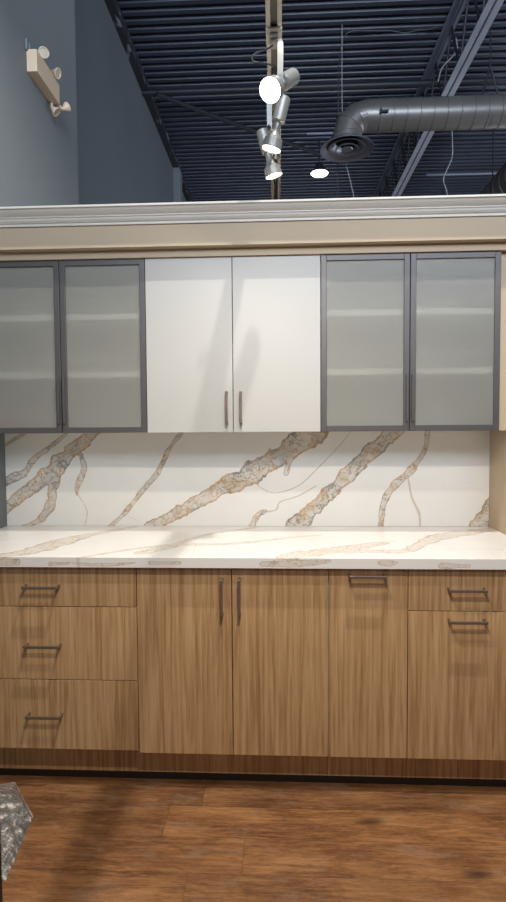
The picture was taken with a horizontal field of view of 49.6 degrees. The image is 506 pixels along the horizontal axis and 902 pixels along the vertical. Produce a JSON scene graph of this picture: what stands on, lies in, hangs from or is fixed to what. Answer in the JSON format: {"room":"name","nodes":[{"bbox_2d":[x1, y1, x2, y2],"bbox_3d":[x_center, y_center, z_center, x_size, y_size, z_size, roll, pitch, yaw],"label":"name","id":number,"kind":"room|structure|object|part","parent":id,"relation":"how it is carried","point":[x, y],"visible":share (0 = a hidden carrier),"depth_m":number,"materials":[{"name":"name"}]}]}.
{"room":"store","nodes":[
{"label":"store","id":0,"kind":"room"},
{"bbox_2d":[0,0,78,527],"bbox_3d":[-1.611,-1.607,0.385,0.542,6.000,6.710,0,3,3],"label":"wall","id":1,"kind":"structure","parent":0,"point":[39,149],"depth_m":3.05,"materials":[{"name":"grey paint"}]},
{"bbox_2d":[25,38,70,116],"bbox_3d":[-1.160,-2.108,3.139,0.107,0.261,0.400,0,3,3],"label":"emergency light","id":2,"kind":"object","parent":1,"relation":"attached to","point":[37,68],"visible":1,"depth_m":3.07,"materials":[{"name":"beige plastic"}]},
{"bbox_2d":[74,0,186,204],"bbox_3d":[-1.403,-2.033,9.675,0.100,6.000,11.890,0,3,3],"label":"wall","id":3,"kind":"structure","parent":0,"point":[123,158],"depth_m":5.91,"materials":[{"name":"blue paint"}]},
{"bbox_2d":[104,0,192,201],"bbox_3d":[-1.327,-4.930,9.538,0.090,0.120,11.890,0,3,3],"label":"trim","id":4,"kind":"structure","parent":3,"relation":"attached to","point":[113,7],"depth_m":7.01,"materials":[{"name":"black metal"}]},
{"bbox_2d":[173,167,181,201],"bbox_3d":[-1.294,-1.952,9.644,0.120,5.840,0.250,0,3,3],"label":"trim","id":5,"kind":"structure","parent":3,"relation":"attached to","point":[177,175],"depth_m":9.40,"materials":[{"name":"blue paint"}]},
{"bbox_2d":[142,77,505,96],"bbox_3d":[2.145,-4.783,7.126,7.248,0.080,0.080,0,3,3],"label":"pipe","id":6,"kind":"object","parent":3,"relation":"attached to","point":[499,80],"visible":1,"depth_m":7.15,"materials":[{"name":"black metal"}]},
{"bbox_2d":[0,775,505,901],"bbox_3d":[2.136,1.149,6.346,7.450,0.100,18.700,0,3,3],"label":"floor","id":7,"kind":"structure","parent":0,"point":[87,839],"depth_m":1.84,"materials":[{"name":"brown wood"}]},
{"bbox_2d":[0,829,2,901],"bbox_3d":[-0.796,1.104,1.269,0.340,0.493,0.200,0,3,3],"label":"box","id":8,"kind":"object","parent":7,"relation":"on","point":[1,899],"visible":1,"depth_m":1.35,"materials":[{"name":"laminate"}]},
{"bbox_2d":[0,782,33,880],"bbox_3d":[-0.996,1.302,1.906,0.482,0.089,0.405,0,3,3],"label":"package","id":9,"kind":"object","parent":7,"relation":"on","point":[16,817],"visible":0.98,"depth_m":1.90,"materials":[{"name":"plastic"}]},
{"bbox_2d":[0,567,143,777],"bbox_3d":[-0.788,0.860,2.407,0.725,0.876,0.668,0,3,3],"label":"base cabinet","id":10,"kind":"object","parent":7,"relation":"on","point":[69,686],"visible":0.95,"depth_m":2.10,"materials":[{"name":"brown wood"}]},
{"bbox_3d":[-0.804,0.515,2.075,0.136,0.011,0.037,0,3,3],"label":"handle","id":11,"kind":"part","parent":10,"relation":"part of","materials":[{"name":"silver metal"}]},
{"bbox_3d":[-0.802,0.742,2.086,0.136,0.011,0.037,0,3,3],"label":"handle","id":12,"kind":"part","parent":10,"relation":"part of","materials":[{"name":"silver metal"}]},
{"bbox_3d":[-0.801,1.015,2.098,0.136,0.011,0.037,0,3,3],"label":"handle","id":13,"kind":"part","parent":10,"relation":"part of","materials":[{"name":"silver metal"}]},
{"bbox_3d":[-0.804,0.516,2.103,0.722,0.154,0.020,0,3,3],"label":"drawer","id":14,"kind":"part","parent":10,"relation":"part of","materials":[{"name":"brown wood"}]},
{"bbox_3d":[-0.802,0.738,2.114,0.722,0.282,0.020,0,3,3],"label":"drawer","id":15,"kind":"part","parent":10,"relation":"part of","materials":[{"name":"brown wood"}]},
{"bbox_3d":[-0.801,1.018,2.126,0.722,0.272,0.020,0,3,3],"label":"drawer","id":16,"kind":"part","parent":10,"relation":"part of","materials":[{"name":"brown wood"}]},
{"bbox_2d":[137,568,327,782],"bbox_3d":[-0.064,0.857,2.373,0.725,0.876,0.668,0,3,3],"label":"base cabinet","id":17,"kind":"object","parent":7,"relation":"on","point":[233,662],"visible":0.9,"depth_m":2.08,"materials":[{"name":"brown wood"}]},
{"bbox_3d":[-0.259,0.798,2.091,0.360,0.723,0.020,0,3,3],"label":"door","id":18,"kind":"part","parent":17,"relation":"part of","materials":[{"name":"brown wood"}]},
{"bbox_3d":[-0.117,0.545,2.045,0.011,0.136,0.037,0,3,3],"label":"handle","id":19,"kind":"part","parent":17,"relation":"part of","materials":[{"name":"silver metal"}]},
{"bbox_3d":[-0.051,0.544,2.042,0.011,0.136,0.037,0,3,3],"label":"handle","id":20,"kind":"part","parent":17,"relation":"part of","materials":[{"name":"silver metal"}]},
{"bbox_2d":[0,526,505,569],"bbox_3d":[-0.063,0.400,2.356,2.348,0.037,0.663,0,3,3],"label":"countertop","id":21,"kind":"structure","parent":17,"relation":"on","point":[293,547],"depth_m":2.21,"materials":[{"name":"white stone"}]},
{"bbox_3d":[0.104,0.797,2.075,0.360,0.723,0.020,0,3,3],"label":"door","id":22,"kind":"part","parent":17,"relation":"part of","materials":[{"name":"brown wood"}]},
{"bbox_2d":[327,569,407,783],"bbox_3d":[0.445,0.854,2.349,0.293,0.876,0.668,0,3,3],"label":"base cabinet","id":23,"kind":"object","parent":7,"relation":"on","point":[367,608],"visible":0.76,"depth_m":2.05,"materials":[{"name":"brown wood"}]},
{"bbox_3d":[0.421,0.462,2.016,0.136,0.011,0.037,0,3,3],"label":"handle","id":24,"kind":"part","parent":23,"relation":"part of","materials":[{"name":"silver metal"}]},
{"bbox_2d":[402,569,505,786],"bbox_3d":[0.819,0.853,2.332,0.456,0.876,0.668,0,3,3],"label":"base cabinet","id":25,"kind":"object","parent":7,"relation":"on","point":[456,618],"visible":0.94,"depth_m":2.04,"materials":[{"name":"brown wood"}]},
{"bbox_3d":[0.803,0.511,2.029,0.453,0.158,0.020,0,3,3],"label":"drawer","id":26,"kind":"part","parent":25,"relation":"part of","materials":[{"name":"brown wood"}]},
{"bbox_3d":[0.805,0.874,2.046,0.453,0.561,0.020,0,3,3],"label":"door","id":27,"kind":"part","parent":25,"relation":"part of","materials":[{"name":"brown wood"}]},
{"bbox_3d":[0.784,0.508,2.002,0.136,0.011,0.037,0,3,3],"label":"handle","id":28,"kind":"part","parent":25,"relation":"part of","materials":[{"name":"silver metal"}]},
{"bbox_3d":[0.787,0.625,2.007,0.136,0.011,0.037,0,3,3],"label":"handle","id":29,"kind":"part","parent":25,"relation":"part of","materials":[{"name":"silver metal"}]},
{"bbox_2d":[0,216,505,252],"bbox_3d":[1.463,-0.950,2.385,5.408,0.147,0.342,0,3,3],"label":"soffit","id":30,"kind":"structure","parent":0,"point":[481,228],"depth_m":2.29,"materials":[{"name":"beige paint"}]},
{"bbox_2d":[0,242,505,261],"bbox_3d":[-0.069,-0.848,2.341,2.348,0.033,0.028,0,3,3],"label":"crown molding","id":31,"kind":"structure","parent":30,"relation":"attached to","point":[471,246],"depth_m":2.32,"materials":[{"name":"beige paint"}]},
{"bbox_2d":[117,0,505,201],"bbox_3d":[2.093,-4.932,6.018,7.450,0.160,18.600,0,3,3],"label":"ceiling","id":32,"kind":"structure","parent":0,"point":[178,43],"depth_m":7.19,"materials":[{"name":"blue paint"}]},
{"bbox_2d":[156,91,320,155],"bbox_3d":[-0.099,-4.663,7.894,2.805,0.060,0.090,-2,3,-35],"label":"pipe","id":33,"kind":"object","parent":32,"relation":"attached to","point":[158,94],"visible":0.83,"depth_m":7.66,"materials":[{"name":"black metal"}]},
{"bbox_2d":[265,0,281,199],"bbox_3d":[0.060,-3.075,1.788,0.057,3.215,5.000,0,3,3],"label":"track","id":34,"kind":"object","parent":32,"relation":"hanging from","point":[273,8],"visible":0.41,"depth_m":1.94,"materials":[{"name":"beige metal"}]},
{"bbox_2d":[256,114,281,179],"bbox_3d":[0.074,-1.378,2.486,0.118,0.270,0.104,0,3,3],"label":"lamp","id":35,"kind":"object","parent":34,"relation":"hanging from","point":[272,170],"visible":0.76,"depth_m":2.47,"materials":[{"name":"silver metal"}]},
{"bbox_2d":[251,33,299,103],"bbox_3d":[0.066,-1.344,1.938,0.145,0.288,0.196,1,3,30],"label":"lamp","id":36,"kind":"object","parent":34,"relation":"hanging from","point":[272,88],"visible":0.98,"depth_m":1.89,"materials":[{"name":"silver metal"}]},
{"bbox_3d":[0.087,-1.361,1.911,0.029,0.193,0.091,-1,3,-13],"label":"arm","id":37,"kind":"part","parent":36,"relation":"part of","materials":[{"name":"silver metal"}]},
{"bbox_2d":[262,70,289,153],"bbox_3d":[0.085,-1.361,2.219,0.104,0.279,0.118,-3,3,-40],"label":"lamp","id":38,"kind":"object","parent":34,"relation":"hanging from","point":[272,143],"visible":0.82,"depth_m":2.20,"materials":[{"name":"silver metal"}]},
{"bbox_3d":[0.072,-1.381,2.192,0.033,0.178,0.040,0,3,3],"label":"arm","id":39,"kind":"part","parent":38,"relation":"part of","materials":[{"name":"silver metal"}]},
{"bbox_2d":[310,140,328,177],"bbox_3d":[1.068,-4.728,8.795,0.294,0.567,0.294,0,3,3],"label":"lamp","id":40,"kind":"object","parent":32,"relation":"hanging from","point":[319,171],"visible":1,"depth_m":8.75,"materials":[{"name":"white"}]},
{"bbox_2d":[341,69,353,197],"bbox_3d":[1.096,-3.861,6.284,0.161,2.021,0.010,0,3,3],"label":"hanging cable","id":41,"kind":"object","parent":32,"relation":"hanging from","point":[341,69],"visible":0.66,"depth_m":6.31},
{"bbox_2d":[320,25,505,162],"bbox_3d":[3.214,-4.074,5.776,4.994,1.626,0.580,0,3,3],"label":"spiral duct","id":42,"kind":"object","parent":32,"relation":"hanging from","point":[347,143],"visible":1,"depth_m":5.75,"materials":[{"name":"metal"}]},
{"bbox_2d":[320,134,373,162],"bbox_3d":[1.015,-3.287,5.913,0.579,0.066,0.579,-2,3,-31],"label":"diffuser","id":43,"kind":"object","parent":42,"relation":"attached to","point":[329,150],"depth_m":5.94,"materials":[{"name":"metal"}]},
{"bbox_3d":[1.369,-3.546,5.720,0.090,0.048,0.054,0,3,3],"label":"damper lever","id":44,"kind":"part","parent":42,"relation":"part of","materials":[{"name":"black metal"}]},
{"bbox_2d":[373,0,503,196],"bbox_3d":[2.391,-4.630,9.275,0.144,0.742,11.900,0,3,3],"label":"joist","id":45,"kind":"object","parent":32,"relation":"attached to","point":[490,10],"visible":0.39,"depth_m":6.42,"materials":[{"name":"grey metal"}]},
{"bbox_2d":[337,26,438,197],"bbox_3d":[1.639,-3.906,6.337,1.336,2.047,0.012,0,3,3],"label":"cable","id":46,"kind":"object","parent":45,"relation":"hanging from","point":[436,26],"visible":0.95,"depth_m":6.32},
{"bbox_2d":[437,38,457,81],"bbox_3d":[2.249,-4.519,6.331,0.230,0.489,0.016,0,3,3],"label":"cable","id":47,"kind":"object","parent":45,"relation":"hanging from","point":[455,38],"visible":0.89,"depth_m":6.33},
{"bbox_2d":[443,131,452,194],"bbox_3d":[2.092,-3.033,5.875,0.104,0.777,0.010,0,3,3],"label":"hanging cable","id":48,"kind":"object","parent":32,"relation":"hanging from","point":[452,131],"visible":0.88,"depth_m":5.87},
{"bbox_2d":[442,129,505,194],"bbox_3d":[3.713,-4.285,10.981,0.616,1.687,8.395,0,3,3],"label":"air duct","id":49,"kind":"object","parent":32,"relation":"hanging from","point":[497,185],"visible":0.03,"depth_m":7.36,"materials":[{"name":"black metal"}]},
{"bbox_2d":[489,430,505,534],"bbox_3d":[1.177,0.203,2.453,0.120,2.159,0.338,0,3,3],"label":"wall","id":50,"kind":"structure","parent":0,"point":[497,470],"depth_m":2.51,"materials":[{"name":"beige paint"}]},
{"bbox_3d":[1.481,0.117,2.664,5.408,2.306,0.120,0,3,3],"label":"wall partition","id":51,"kind":"structure","parent":0,"visible":0},
{"bbox_2d":[0,259,147,433],"bbox_3d":[-0.835,-0.459,2.532,0.753,0.750,0.303,0,3,3],"label":"upper cabinet","id":52,"kind":"object","parent":51,"relation":"attached to","point":[73,359],"visible":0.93,"depth_m":2.40,"materials":[{"name":"grey glass"}]},
{"bbox_3d":[-1.029,-0.452,2.410,0.334,0.708,0.004,0,3,3],"label":"glass panel","id":53,"kind":"part","parent":52,"relation":"part of","materials":[{"name":"white glass"}]},
{"bbox_3d":[-1.029,-0.453,2.411,0.374,0.748,0.020,0,3,3],"label":"door","id":54,"kind":"part","parent":52,"relation":"part of","materials":[{"name":"glass"}]},
{"bbox_3d":[-0.852,-0.220,2.397,0.009,0.200,0.012,0,3,3],"label":"handle","id":55,"kind":"part","parent":52,"relation":"part of","materials":[{"name":"metal"}]},
{"bbox_3d":[-0.828,-0.220,2.396,0.009,0.200,0.012,0,3,3],"label":"handle","id":56,"kind":"part","parent":52,"relation":"part of","materials":[{"name":"metal"}]},
{"bbox_3d":[-0.652,-0.454,2.393,0.334,0.708,0.004,0,3,3],"label":"glass panel","id":57,"kind":"part","parent":52,"relation":"part of","materials":[{"name":"white glass"}]},
{"bbox_3d":[-0.652,-0.454,2.394,0.374,0.748,0.020,0,3,3],"label":"door","id":58,"kind":"part","parent":52,"relation":"part of","materials":[{"name":"glass"}]},
{"bbox_2d":[145,255,319,432],"bbox_3d":[-0.082,-0.462,2.484,0.753,0.750,0.328,0,3,3],"label":"upper cabinet","id":59,"kind":"object","parent":51,"relation":"attached to","point":[233,343],"visible":1,"depth_m":2.36,"materials":[{"name":"white plastic"}]},
{"bbox_3d":[-0.276,-0.455,2.376,0.374,0.749,0.020,0,3,3],"label":"door","id":60,"kind":"part","parent":59,"relation":"part of","materials":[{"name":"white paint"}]},
{"bbox_3d":[-0.114,-0.189,2.353,0.011,0.136,0.037,0,3,3],"label":"handle","id":61,"kind":"part","parent":59,"relation":"part of","materials":[{"name":"silver metal"}]},
{"bbox_3d":[-0.053,-0.188,2.350,0.011,0.136,0.037,0,3,3],"label":"handle","id":62,"kind":"part","parent":59,"relation":"part of","materials":[{"name":"silver metal"}]},
{"bbox_3d":[0.101,-0.457,2.358,0.374,0.749,0.020,0,3,3],"label":"door","id":63,"kind":"part","parent":59,"relation":"part of","materials":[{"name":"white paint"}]},
{"bbox_2d":[5,430,489,526],"bbox_3d":[-0.050,0.136,2.665,2.348,0.459,0.019,0,3,3],"label":"backsplash","id":64,"kind":"structure","parent":51,"relation":"attached to","point":[326,478],"depth_m":2.65,"materials":[{"name":"white stone"}]},
{"bbox_2d":[0,194,505,227],"bbox_3d":[1.464,-1.004,2.416,5.408,0.065,0.518,0,3,3],"label":"trim","id":65,"kind":"structure","parent":51,"relation":"attached to","point":[477,205],"depth_m":2.25,"materials":[{"name":"white paint"}]},
{"bbox_2d":[320,251,505,431],"bbox_3d":[0.704,-0.466,2.460,0.818,0.750,0.303,0,3,3],"label":"upper cabinet","id":66,"kind":"object","parent":51,"relation":"attached to","point":[409,342],"depth_m":2.33,"materials":[{"name":"grey glass"}]},
{"bbox_3d":[0.478,-0.459,2.341,0.374,0.748,0.020,0,3,3],"label":"door","id":67,"kind":"part","parent":66,"relation":"part of","materials":[{"name":"glass"}]},
{"bbox_3d":[0.478,-0.459,2.340,0.334,0.708,0.004,0,3,3],"label":"glass panel","id":68,"kind":"part","parent":66,"relation":"part of","materials":[{"name":"white glass"}]},
{"bbox_3d":[0.655,-0.227,2.328,0.009,0.200,0.012,0,3,3],"label":"handle","id":69,"kind":"part","parent":66,"relation":"part of","materials":[{"name":"metal"}]},
{"bbox_3d":[0.679,-0.227,2.326,0.009,0.200,0.012,0,3,3],"label":"handle","id":70,"kind":"part","parent":66,"relation":"part of","materials":[{"name":"metal"}]},
{"bbox_3d":[0.855,-0.461,2.324,0.374,0.748,0.020,0,3,3],"label":"door","id":71,"kind":"part","parent":66,"relation":"part of","materials":[{"name":"glass"}]},
{"bbox_3d":[0.855,-0.461,2.323,0.334,0.708,0.004,0,3,3],"label":"glass panel","id":72,"kind":"part","parent":66,"relation":"part of","materials":[{"name":"grey glass"}]},
{"bbox_3d":[1.076,-0.463,2.332,0.063,0.750,0.016,0,3,3],"label":"filler panel","id":73,"kind":"part","parent":66,"relation":"part of","materials":[{"name":"beige wood"}]},
{"bbox_3d":[5.785,-1.912,5.987,0.100,6.000,18.600,0,3,3],"label":"wall","id":74,"kind":"structure","parent":0,"visible":0},
{"bbox_2d":[307,129,484,134],"bbox_3d":[3.323,-4.863,8.260,4.999,0.036,0.036,0,3,3],"label":"conduit pipe","id":75,"kind":"object","parent":74,"relation":"attached to","point":[308,133],"visible":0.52,"depth_m":8.35,"materials":[{"name":"blue paint"}]},
{"bbox_2d":[426,172,496,175],"bbox_3d":[4.492,-4.938,9.717,2.799,0.040,0.040,0,3,3],"label":"conduit pipe","id":76,"kind":"object","parent":74,"relation":"attached to","point":[469,173],"visible":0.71,"depth_m":9.74,"materials":[{"name":"grey metal"}]}
]}

